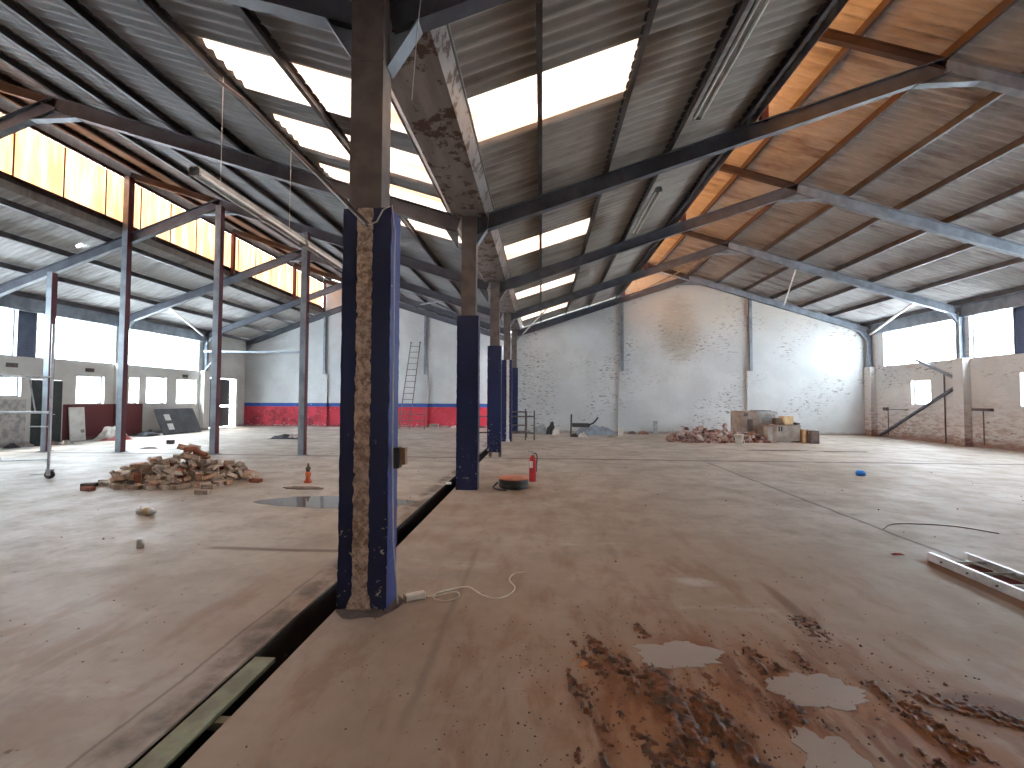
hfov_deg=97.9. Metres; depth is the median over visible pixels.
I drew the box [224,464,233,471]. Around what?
brick
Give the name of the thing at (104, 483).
brick
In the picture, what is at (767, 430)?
concrete block
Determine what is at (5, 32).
purlin
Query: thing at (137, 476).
brick
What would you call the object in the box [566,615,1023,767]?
mud
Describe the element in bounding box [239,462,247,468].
brick
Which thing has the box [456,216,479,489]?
column
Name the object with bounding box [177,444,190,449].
brick
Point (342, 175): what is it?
skylight
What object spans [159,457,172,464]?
brick
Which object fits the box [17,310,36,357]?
panel
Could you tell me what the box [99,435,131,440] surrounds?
bag
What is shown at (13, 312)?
window
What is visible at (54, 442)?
lump
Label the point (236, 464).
brick
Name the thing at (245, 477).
brick
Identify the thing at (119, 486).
brick
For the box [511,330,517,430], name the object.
column
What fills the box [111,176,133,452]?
steel post
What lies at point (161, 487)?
brick
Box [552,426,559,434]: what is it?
heap
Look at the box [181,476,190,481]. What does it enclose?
brick
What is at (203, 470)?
brick
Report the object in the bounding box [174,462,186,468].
brick
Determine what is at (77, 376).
window
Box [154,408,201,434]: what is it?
leaning board
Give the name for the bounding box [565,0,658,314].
purlin
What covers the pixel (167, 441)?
block
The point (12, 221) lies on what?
ceiling
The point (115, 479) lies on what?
brick
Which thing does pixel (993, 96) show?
purlin
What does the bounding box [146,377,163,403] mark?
window
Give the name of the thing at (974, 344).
window
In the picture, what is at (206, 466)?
brick
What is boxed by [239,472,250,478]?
brick
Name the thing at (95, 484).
brick
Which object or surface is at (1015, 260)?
purlin
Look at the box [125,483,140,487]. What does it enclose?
brick
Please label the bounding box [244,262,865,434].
wall
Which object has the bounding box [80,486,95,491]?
brick
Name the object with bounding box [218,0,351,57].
roof frame
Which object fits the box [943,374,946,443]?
conduit
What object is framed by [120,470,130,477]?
brick
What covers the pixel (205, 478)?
brick
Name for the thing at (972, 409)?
wall bracket
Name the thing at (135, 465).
brick
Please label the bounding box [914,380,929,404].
window
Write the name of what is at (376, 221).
cable
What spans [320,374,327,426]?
trim
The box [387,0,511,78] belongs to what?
roof frame
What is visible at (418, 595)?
socket
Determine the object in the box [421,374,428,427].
trim
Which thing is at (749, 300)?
post
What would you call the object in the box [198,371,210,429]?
trim
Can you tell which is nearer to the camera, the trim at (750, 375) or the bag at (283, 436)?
the bag at (283, 436)
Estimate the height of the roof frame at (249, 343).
4.202 m
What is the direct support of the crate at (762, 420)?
on the floor at (266, 564)
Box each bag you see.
[94,426,126,439]
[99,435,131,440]
[270,434,297,438]
[578,432,586,436]
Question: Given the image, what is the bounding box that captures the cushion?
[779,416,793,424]
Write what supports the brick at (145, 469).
on the brick
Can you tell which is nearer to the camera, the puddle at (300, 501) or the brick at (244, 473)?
the puddle at (300, 501)
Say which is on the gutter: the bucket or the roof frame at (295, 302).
the roof frame at (295, 302)
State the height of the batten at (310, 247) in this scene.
0.110 m
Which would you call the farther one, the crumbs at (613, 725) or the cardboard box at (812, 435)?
the cardboard box at (812, 435)
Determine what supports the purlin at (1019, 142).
attached to the ceiling at (930, 26)
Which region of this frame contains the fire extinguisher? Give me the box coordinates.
[528,450,537,481]
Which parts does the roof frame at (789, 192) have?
clerestory post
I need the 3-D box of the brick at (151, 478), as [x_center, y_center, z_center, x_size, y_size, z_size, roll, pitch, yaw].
[-6.341,1.694,7.849,0.123,0.164,0.209,0,-2,-1]
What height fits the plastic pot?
0.110 m
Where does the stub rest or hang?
on the floor at (266, 564)
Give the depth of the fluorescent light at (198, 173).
6.16 m
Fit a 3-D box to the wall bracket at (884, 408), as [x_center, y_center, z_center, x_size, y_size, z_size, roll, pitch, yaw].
[16.316,1.606,18.987,0.140,1.200,1.230,0,-2,4]
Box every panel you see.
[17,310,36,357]
[1014,306,1023,353]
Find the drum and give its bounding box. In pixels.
[492,474,528,490]
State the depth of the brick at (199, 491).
7.37 m
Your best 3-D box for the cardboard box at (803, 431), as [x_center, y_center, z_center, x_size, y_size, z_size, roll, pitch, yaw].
[10.983,1.963,16.856,0.098,0.500,0.400,0,-2,4]
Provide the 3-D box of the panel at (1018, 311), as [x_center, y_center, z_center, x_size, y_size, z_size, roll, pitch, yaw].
[16.058,-1.758,13.017,0.080,1.569,2.560,0,-2,4]
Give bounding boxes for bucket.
[734,432,743,443]
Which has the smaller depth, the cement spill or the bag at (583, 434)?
the cement spill
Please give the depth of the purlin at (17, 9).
7.30 m
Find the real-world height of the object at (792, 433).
0.660 m
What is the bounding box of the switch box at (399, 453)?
[393,447,406,468]
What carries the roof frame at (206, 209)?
attached to the steel post at (128, 196)
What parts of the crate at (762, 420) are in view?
panel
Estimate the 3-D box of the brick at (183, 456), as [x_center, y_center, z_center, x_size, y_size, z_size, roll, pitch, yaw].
[-6.175,1.395,8.473,0.118,0.161,0.227,0,-2,14]
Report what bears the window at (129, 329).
in the wall at (14, 428)
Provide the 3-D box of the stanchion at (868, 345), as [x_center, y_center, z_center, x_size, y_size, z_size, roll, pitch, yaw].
[16.357,-1.614,20.433,0.200,1.694,0.160,0,-2,4]
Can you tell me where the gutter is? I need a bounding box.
[349,0,522,330]
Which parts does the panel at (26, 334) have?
louvre blade, louvre blade, louvre blade, louvre blade, louvre blade, louvre blade, louvre blade, louvre blade, louvre blade, louvre blade, louvre blade, louvre blade, louvre blade, louvre blade, louvre blade, louvre blade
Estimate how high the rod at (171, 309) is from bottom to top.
0.839 m
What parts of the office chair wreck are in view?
post, seat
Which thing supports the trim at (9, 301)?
attached to the wall at (14, 428)
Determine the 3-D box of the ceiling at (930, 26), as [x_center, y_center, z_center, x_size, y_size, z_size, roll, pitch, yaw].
[10.052,-4.971,7.071,11.792,3.844,28.798,0,-2,4]
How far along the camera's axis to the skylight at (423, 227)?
10.10 m
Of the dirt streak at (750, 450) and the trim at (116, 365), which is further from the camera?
the trim at (116, 365)
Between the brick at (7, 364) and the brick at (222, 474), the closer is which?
the brick at (222, 474)
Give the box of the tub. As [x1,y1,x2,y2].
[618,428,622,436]
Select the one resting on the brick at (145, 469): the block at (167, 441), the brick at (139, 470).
the brick at (139, 470)
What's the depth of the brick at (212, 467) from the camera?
8.44 m
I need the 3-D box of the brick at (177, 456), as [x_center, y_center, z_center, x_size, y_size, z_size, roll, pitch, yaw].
[-6.521,1.419,8.698,0.194,0.097,0.107,-1,-2,28]
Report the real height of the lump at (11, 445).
0.165 m
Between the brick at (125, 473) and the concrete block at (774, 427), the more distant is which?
the concrete block at (774, 427)
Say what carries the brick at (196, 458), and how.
on the brick
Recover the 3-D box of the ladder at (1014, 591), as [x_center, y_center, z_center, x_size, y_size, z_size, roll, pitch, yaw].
[4.250,1.689,3.377,0.414,0.080,2.224,0,-2,6]
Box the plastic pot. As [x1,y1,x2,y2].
[855,470,865,475]
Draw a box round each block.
[166,440,174,443]
[429,424,438,427]
[763,426,772,442]
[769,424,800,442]
[770,425,776,442]
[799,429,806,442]
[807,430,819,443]
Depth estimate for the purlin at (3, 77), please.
11.95 m
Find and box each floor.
[0,426,1023,767]
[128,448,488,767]
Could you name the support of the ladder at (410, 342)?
on the floor at (266, 564)
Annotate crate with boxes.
[132,429,159,436]
[757,415,774,434]
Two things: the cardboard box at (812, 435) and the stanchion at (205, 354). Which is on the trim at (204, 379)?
the stanchion at (205, 354)
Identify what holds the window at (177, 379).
in the wall at (14, 428)
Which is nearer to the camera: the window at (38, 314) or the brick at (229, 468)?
the brick at (229, 468)
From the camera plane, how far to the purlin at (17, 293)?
17.15 m
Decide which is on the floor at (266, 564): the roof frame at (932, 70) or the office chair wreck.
the office chair wreck
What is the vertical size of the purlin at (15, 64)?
0.150 m
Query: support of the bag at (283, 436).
on the floor at (266, 564)
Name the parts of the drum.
plate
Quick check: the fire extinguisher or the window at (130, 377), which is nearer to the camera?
the fire extinguisher
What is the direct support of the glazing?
attached to the roof frame at (295, 255)
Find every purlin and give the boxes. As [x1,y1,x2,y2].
[0,0,416,307]
[0,24,342,261]
[0,50,341,273]
[0,71,336,275]
[0,92,332,281]
[0,197,313,315]
[0,230,293,323]
[0,262,270,332]
[9,291,248,340]
[58,0,439,314]
[137,0,457,312]
[231,4,488,330]
[536,0,542,322]
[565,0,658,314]
[588,0,749,306]
[615,0,837,297]
[658,0,894,263]
[688,0,1018,274]
[715,71,1023,282]
[743,136,1023,290]
[770,183,1023,298]
[798,223,1023,306]
[827,257,1023,315]
[860,285,1023,325]
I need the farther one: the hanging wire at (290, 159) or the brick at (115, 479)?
the brick at (115, 479)
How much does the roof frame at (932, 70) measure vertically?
4.192 m
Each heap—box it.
[531,424,546,433]
[546,421,554,433]
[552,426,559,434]
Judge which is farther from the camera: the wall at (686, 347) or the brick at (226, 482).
the wall at (686, 347)
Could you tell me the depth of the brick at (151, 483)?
7.76 m
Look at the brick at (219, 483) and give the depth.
8.13 m
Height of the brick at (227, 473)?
0.163 m
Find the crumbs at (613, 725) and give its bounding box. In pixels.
[9,459,1023,767]
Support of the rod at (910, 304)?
attached to the roof frame at (724, 247)
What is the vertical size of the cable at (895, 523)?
0.012 m
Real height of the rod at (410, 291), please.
0.779 m
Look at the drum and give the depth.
7.86 m
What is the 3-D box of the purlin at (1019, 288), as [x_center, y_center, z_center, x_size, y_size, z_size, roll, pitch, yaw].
[15.257,-3.195,6.671,0.064,0.150,28.100,0,-2,4]
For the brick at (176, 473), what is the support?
on the brick at (175, 480)
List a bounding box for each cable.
[368,205,397,604]
[403,572,525,602]
[883,523,998,533]
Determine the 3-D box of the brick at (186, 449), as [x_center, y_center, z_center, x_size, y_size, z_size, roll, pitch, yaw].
[-6.315,1.289,8.769,0.226,0.111,0.118,2,-3,-43]
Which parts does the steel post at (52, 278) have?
plate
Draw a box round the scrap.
[283,486,323,489]
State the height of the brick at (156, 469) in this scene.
0.207 m
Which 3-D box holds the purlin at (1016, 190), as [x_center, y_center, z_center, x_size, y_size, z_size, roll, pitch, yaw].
[11.231,-4.494,6.981,0.064,0.150,28.100,0,-2,4]
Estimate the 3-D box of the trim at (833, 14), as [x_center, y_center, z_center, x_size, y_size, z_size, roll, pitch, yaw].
[4.262,-4.794,7.452,0.008,0.320,28.100,0,-2,4]
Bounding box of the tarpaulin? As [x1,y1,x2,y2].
[576,425,617,435]
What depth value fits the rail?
22.11 m
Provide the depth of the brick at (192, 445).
9.00 m
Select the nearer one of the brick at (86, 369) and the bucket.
the bucket
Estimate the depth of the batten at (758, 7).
5.67 m
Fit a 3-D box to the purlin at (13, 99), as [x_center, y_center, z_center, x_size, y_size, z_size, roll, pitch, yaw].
[-11.322,-6.470,10.043,0.064,0.150,31.100,0,-2,4]
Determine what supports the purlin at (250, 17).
attached to the roof frame at (206, 209)
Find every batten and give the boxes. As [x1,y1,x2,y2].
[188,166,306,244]
[300,240,342,271]
[632,187,661,233]
[693,0,769,120]
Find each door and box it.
[29,380,62,443]
[68,407,85,440]
[209,376,238,426]
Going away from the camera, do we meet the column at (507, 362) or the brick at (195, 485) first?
the brick at (195, 485)
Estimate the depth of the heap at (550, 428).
20.34 m
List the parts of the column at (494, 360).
casing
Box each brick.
[6,363,17,367]
[80,482,97,486]
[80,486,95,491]
[85,368,93,371]
[102,481,110,485]
[109,470,119,476]
[110,476,123,482]
[113,483,126,489]
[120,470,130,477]
[122,466,137,471]
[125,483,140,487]
[127,480,134,483]
[129,462,144,467]
[132,484,146,489]
[134,472,141,482]
[137,461,149,472]
[138,464,153,467]
[143,468,151,471]
[145,475,157,483]
[146,486,154,490]
[147,481,159,486]
[148,458,156,462]
[152,465,160,473]
[158,464,169,468]
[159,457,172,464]
[159,485,168,489]
[160,467,171,474]
[161,480,172,484]
[165,474,173,480]
[169,458,180,463]
[170,470,182,475]
[170,484,181,489]
[173,454,179,458]
[173,477,181,483]
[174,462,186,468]
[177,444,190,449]
[179,483,190,488]
[180,454,192,460]
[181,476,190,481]
[183,447,197,451]
[186,463,196,471]
[188,443,200,449]
[192,450,201,461]
[193,449,207,456]
[193,482,199,487]
[194,489,210,494]
[195,471,201,480]
[201,458,210,463]
[201,484,216,488]
[202,469,215,473]
[203,462,216,468]
[203,473,216,481]
[207,464,217,471]
[211,473,224,480]
[212,459,220,463]
[214,481,223,485]
[220,480,231,484]
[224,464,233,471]
[224,471,237,477]
[231,461,241,468]
[235,467,242,477]
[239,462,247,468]
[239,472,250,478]
[243,476,252,479]
[249,478,262,482]
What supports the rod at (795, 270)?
attached to the roof frame at (724, 247)
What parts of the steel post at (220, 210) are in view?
plate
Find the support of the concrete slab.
on the crate at (762, 420)
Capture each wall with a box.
[0,310,245,447]
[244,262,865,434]
[872,308,1023,451]
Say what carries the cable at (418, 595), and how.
on the floor at (266, 564)
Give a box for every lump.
[3,443,20,447]
[20,442,34,446]
[51,440,61,444]
[60,440,74,443]
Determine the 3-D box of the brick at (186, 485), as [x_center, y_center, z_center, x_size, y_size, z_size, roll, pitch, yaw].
[-5.824,1.808,7.895,0.107,0.072,0.224,-1,-2,33]
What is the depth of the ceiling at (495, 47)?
6.48 m
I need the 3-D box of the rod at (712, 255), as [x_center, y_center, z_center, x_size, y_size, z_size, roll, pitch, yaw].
[6.821,-4.613,18.909,0.050,0.800,5.085,1,-2,-28]
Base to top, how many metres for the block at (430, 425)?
0.200 m
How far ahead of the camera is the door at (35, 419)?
15.22 m
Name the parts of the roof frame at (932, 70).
clerestory post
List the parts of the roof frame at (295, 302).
clerestory post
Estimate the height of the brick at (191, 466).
0.161 m
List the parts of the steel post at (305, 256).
plate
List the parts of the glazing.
sill rail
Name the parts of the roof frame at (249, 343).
clerestory post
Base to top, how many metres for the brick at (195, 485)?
0.073 m
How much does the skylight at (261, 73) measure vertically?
0.814 m
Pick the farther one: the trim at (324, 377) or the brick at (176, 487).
the trim at (324, 377)
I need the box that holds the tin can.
[136,538,143,548]
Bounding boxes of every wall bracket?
[883,407,907,434]
[971,408,993,444]
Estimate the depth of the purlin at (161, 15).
5.74 m
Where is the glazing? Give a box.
[0,108,322,308]
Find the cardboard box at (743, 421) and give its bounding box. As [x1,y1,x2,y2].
[730,410,757,434]
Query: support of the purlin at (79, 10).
attached to the roof frame at (206, 209)
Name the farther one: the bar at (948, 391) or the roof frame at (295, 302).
the roof frame at (295, 302)
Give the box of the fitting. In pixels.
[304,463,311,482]
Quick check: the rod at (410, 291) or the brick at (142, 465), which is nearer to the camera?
the brick at (142, 465)
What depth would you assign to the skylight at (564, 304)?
19.77 m
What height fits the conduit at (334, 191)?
2.832 m
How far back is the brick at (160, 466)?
8.42 m
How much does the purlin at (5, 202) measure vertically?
0.150 m
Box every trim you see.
[0,96,322,280]
[0,178,322,312]
[0,294,205,341]
[113,364,129,434]
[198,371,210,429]
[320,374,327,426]
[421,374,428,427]
[618,371,626,432]
[620,0,848,296]
[746,371,755,410]
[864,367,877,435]
[866,291,1023,334]
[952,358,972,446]
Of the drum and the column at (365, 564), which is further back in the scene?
the drum
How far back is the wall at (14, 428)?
17.44 m
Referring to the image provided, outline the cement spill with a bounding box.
[336,595,403,619]
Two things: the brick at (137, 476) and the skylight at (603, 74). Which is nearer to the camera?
the skylight at (603, 74)
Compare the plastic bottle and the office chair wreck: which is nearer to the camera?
the plastic bottle
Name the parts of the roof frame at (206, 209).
clerestory post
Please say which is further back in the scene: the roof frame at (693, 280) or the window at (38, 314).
the roof frame at (693, 280)
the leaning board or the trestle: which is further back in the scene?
the trestle
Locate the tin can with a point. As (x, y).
(140, 541)
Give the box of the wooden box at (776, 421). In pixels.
[772,418,781,424]
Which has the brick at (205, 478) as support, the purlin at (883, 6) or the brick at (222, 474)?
the brick at (222, 474)
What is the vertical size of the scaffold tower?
3.050 m
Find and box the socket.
[405,590,425,601]
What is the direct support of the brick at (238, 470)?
on the floor at (266, 564)
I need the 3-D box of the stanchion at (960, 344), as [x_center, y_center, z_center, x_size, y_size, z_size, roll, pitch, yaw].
[16.063,-1.765,15.985,0.200,1.694,0.160,0,-2,4]
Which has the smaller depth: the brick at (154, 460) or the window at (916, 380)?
the brick at (154, 460)
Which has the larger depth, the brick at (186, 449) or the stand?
the stand
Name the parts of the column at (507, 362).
casing, steel post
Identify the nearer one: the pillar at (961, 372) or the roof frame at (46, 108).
the roof frame at (46, 108)
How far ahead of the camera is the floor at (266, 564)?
3.60 m
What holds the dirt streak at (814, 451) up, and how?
on the floor at (266, 564)
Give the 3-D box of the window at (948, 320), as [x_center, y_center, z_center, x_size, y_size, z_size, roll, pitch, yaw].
[16.464,-1.590,17.948,0.040,1.520,3.580,0,-2,4]
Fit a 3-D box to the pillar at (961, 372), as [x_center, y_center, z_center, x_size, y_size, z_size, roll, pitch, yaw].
[16.054,0.640,15.904,0.260,3.120,0.400,0,-2,4]
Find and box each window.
[0,307,14,355]
[0,375,17,395]
[36,314,112,363]
[76,376,101,403]
[129,329,196,370]
[129,377,136,402]
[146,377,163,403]
[176,379,193,403]
[886,320,952,365]
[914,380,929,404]
[972,308,1011,357]
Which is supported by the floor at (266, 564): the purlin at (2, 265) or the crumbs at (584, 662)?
the crumbs at (584, 662)
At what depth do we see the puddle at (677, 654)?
2.80 m
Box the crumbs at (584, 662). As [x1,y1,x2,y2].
[573,654,594,669]
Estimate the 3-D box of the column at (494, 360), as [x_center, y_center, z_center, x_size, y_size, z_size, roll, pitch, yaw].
[-0.484,-0.422,12.480,0.395,4.880,0.225,0,-2,4]
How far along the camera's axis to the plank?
2.25 m
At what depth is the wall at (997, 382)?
16.42 m
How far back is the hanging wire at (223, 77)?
5.79 m
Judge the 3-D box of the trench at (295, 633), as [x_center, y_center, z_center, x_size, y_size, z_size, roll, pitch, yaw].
[-1.220,2.051,7.030,0.245,0.405,27.000,0,-2,4]
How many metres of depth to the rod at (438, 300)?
19.87 m
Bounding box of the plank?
[132,657,274,767]
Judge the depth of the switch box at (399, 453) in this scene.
3.47 m
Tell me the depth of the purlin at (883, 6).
9.13 m
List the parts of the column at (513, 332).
steel post, casing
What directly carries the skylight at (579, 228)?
attached to the ceiling at (495, 47)
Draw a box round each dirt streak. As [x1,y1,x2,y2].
[750,450,801,450]
[814,451,854,451]
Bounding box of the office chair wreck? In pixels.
[570,414,597,435]
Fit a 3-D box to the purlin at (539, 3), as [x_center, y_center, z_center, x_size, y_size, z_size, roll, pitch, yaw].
[0.485,-3.493,7.657,0.064,0.150,28.100,0,-2,4]
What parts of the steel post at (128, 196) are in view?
plate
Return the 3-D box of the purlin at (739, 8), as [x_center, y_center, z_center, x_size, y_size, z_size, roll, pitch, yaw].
[2.763,-4.218,7.532,0.064,0.150,28.100,0,-2,4]
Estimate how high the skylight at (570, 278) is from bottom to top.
0.744 m
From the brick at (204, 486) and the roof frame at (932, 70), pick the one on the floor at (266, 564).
the brick at (204, 486)
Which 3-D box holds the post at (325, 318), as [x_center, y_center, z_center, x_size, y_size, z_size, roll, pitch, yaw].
[-10.646,-2.195,25.356,0.120,3.310,0.120,0,-2,4]
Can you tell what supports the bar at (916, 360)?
attached to the wall at (997, 382)
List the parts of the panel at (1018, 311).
frame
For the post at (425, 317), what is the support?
on the trim at (424, 377)
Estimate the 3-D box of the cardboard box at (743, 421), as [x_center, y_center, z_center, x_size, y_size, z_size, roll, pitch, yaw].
[9.341,1.659,17.970,0.672,1.170,0.815,0,-2,-1]
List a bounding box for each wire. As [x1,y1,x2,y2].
[220,77,223,180]
[289,159,290,227]
[411,0,420,99]
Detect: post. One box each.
[36,272,57,451]
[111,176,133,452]
[209,205,224,454]
[295,232,310,455]
[323,316,326,373]
[424,315,426,373]
[621,302,623,370]
[748,299,752,370]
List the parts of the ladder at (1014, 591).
rail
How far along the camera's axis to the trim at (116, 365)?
17.85 m
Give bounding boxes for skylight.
[203,38,406,133]
[273,114,431,183]
[319,163,446,211]
[401,219,461,242]
[468,39,637,141]
[504,218,589,259]
[516,274,574,298]
[521,303,566,319]
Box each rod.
[169,308,203,335]
[410,291,460,315]
[420,300,442,304]
[522,309,546,334]
[630,255,713,295]
[659,272,688,280]
[784,270,795,304]
[869,303,912,334]
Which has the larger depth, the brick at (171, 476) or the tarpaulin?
the tarpaulin
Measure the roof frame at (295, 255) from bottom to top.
4.202 m
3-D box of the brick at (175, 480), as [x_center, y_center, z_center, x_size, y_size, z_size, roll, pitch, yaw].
[-6.077,1.722,8.021,0.231,0.164,0.112,1,-2,-19]
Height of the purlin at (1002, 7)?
0.150 m
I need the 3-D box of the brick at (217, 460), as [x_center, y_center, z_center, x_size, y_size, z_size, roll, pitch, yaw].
[-5.727,1.500,8.643,0.114,0.105,0.231,1,-2,-21]
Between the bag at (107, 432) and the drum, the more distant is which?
the bag at (107, 432)
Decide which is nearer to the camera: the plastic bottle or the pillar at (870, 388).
the plastic bottle
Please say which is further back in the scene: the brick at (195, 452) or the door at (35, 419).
the door at (35, 419)
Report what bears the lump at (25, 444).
on the floor at (266, 564)
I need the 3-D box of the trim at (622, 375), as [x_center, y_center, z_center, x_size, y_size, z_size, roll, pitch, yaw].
[5.251,0.862,21.223,0.380,2.950,0.120,0,-2,4]
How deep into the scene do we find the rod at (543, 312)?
18.82 m
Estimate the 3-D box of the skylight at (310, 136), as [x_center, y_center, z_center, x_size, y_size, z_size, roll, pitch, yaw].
[-2.484,-3.747,7.178,2.322,0.814,0.885,0,-2,4]
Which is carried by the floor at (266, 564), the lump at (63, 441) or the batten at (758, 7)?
the lump at (63, 441)
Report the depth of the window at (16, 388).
14.62 m
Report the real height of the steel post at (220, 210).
7.172 m
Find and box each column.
[336,0,400,609]
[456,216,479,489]
[487,282,501,456]
[501,313,511,441]
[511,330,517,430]
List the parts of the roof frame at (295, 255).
clerestory post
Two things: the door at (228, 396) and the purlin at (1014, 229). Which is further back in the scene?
the door at (228, 396)
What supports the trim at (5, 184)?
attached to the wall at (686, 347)
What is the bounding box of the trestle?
[399,408,424,428]
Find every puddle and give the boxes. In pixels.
[254,496,416,508]
[632,640,723,668]
[765,672,871,711]
[789,726,872,767]
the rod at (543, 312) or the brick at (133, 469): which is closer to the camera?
the brick at (133, 469)
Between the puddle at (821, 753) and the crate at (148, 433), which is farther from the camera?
the crate at (148, 433)
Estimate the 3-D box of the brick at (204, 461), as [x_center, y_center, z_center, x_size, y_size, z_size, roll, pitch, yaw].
[-6.011,1.502,8.751,0.111,0.095,0.228,1,-2,-18]
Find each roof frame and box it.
[0,81,460,249]
[0,172,488,301]
[129,229,502,328]
[205,263,503,346]
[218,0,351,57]
[245,279,503,350]
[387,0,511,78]
[477,28,1023,246]
[500,163,1023,299]
[511,230,961,325]
[517,263,869,341]
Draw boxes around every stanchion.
[202,336,208,370]
[865,330,872,366]
[955,311,965,357]
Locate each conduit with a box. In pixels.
[204,69,369,226]
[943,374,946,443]
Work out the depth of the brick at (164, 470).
8.05 m
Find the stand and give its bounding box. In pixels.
[480,409,534,439]
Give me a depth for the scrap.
7.88 m
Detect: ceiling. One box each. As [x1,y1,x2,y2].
[0,0,503,327]
[0,187,319,338]
[449,0,837,326]
[648,0,1023,325]
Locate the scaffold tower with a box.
[0,324,55,478]
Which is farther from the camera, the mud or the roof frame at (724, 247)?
the roof frame at (724, 247)
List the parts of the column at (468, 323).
casing, steel post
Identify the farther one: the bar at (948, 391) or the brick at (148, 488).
the bar at (948, 391)
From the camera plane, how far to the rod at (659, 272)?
18.85 m
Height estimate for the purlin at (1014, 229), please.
0.150 m
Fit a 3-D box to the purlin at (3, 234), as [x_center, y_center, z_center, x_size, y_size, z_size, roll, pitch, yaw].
[-13.583,-4.017,10.109,0.064,0.150,31.100,0,-2,4]
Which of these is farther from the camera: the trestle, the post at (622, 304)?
the trestle
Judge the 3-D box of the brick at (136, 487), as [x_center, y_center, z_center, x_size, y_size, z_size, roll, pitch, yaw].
[-6.505,1.802,7.809,0.107,0.072,0.224,0,-2,-1]
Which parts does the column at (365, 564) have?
casing, steel post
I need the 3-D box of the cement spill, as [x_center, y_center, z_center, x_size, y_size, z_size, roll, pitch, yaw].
[-1.092,1.695,3.477,0.472,0.033,0.517,0,-2,4]
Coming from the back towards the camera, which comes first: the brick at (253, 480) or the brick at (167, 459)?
the brick at (167, 459)
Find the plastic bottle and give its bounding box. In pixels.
[135,507,156,514]
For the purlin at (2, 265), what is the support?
attached to the roof frame at (46, 108)
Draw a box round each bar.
[879,387,952,435]
[914,359,951,377]
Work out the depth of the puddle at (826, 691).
2.45 m
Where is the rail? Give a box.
[204,350,299,369]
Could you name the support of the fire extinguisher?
on the floor at (266, 564)
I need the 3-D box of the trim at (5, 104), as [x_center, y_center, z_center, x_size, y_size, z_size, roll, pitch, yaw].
[-11.572,-6.352,14.317,0.006,0.369,22.600,0,-2,4]
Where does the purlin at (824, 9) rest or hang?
attached to the roof frame at (789, 192)
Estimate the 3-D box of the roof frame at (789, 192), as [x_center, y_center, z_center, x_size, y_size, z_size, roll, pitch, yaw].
[7.689,-4.332,12.133,16.317,4.192,0.140,0,-2,4]
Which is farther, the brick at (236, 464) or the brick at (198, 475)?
the brick at (236, 464)
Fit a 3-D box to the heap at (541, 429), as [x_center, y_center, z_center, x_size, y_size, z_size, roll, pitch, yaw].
[1.259,2.085,20.603,0.900,0.427,0.600,0,-2,4]
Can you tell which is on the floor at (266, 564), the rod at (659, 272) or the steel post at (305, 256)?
the steel post at (305, 256)
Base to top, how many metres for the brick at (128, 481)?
0.098 m
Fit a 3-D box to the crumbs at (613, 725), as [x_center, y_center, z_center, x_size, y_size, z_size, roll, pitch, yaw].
[0.460,1.808,6.355,17.711,0.019,11.005,0,-2,1]
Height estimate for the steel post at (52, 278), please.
5.353 m
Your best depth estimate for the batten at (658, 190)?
10.31 m
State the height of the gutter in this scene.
0.272 m
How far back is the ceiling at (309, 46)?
7.06 m
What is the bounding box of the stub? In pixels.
[653,421,657,434]
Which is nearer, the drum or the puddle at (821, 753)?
the puddle at (821, 753)
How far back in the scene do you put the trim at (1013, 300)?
15.90 m
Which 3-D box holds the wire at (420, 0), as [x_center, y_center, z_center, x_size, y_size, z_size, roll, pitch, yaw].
[-0.706,-2.790,3.396,0.180,1.201,0.019,-1,-2,39]
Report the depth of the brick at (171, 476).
7.83 m
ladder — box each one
[398,342,420,428]
[928,552,1023,600]
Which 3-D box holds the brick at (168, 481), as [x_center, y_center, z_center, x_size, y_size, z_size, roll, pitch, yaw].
[-6.068,1.739,7.873,0.200,0.112,0.113,1,-2,-14]
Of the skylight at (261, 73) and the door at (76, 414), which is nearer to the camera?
the skylight at (261, 73)
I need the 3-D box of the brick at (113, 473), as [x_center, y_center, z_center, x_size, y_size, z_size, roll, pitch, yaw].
[-7.239,1.661,8.123,0.115,0.194,0.141,-1,-2,37]

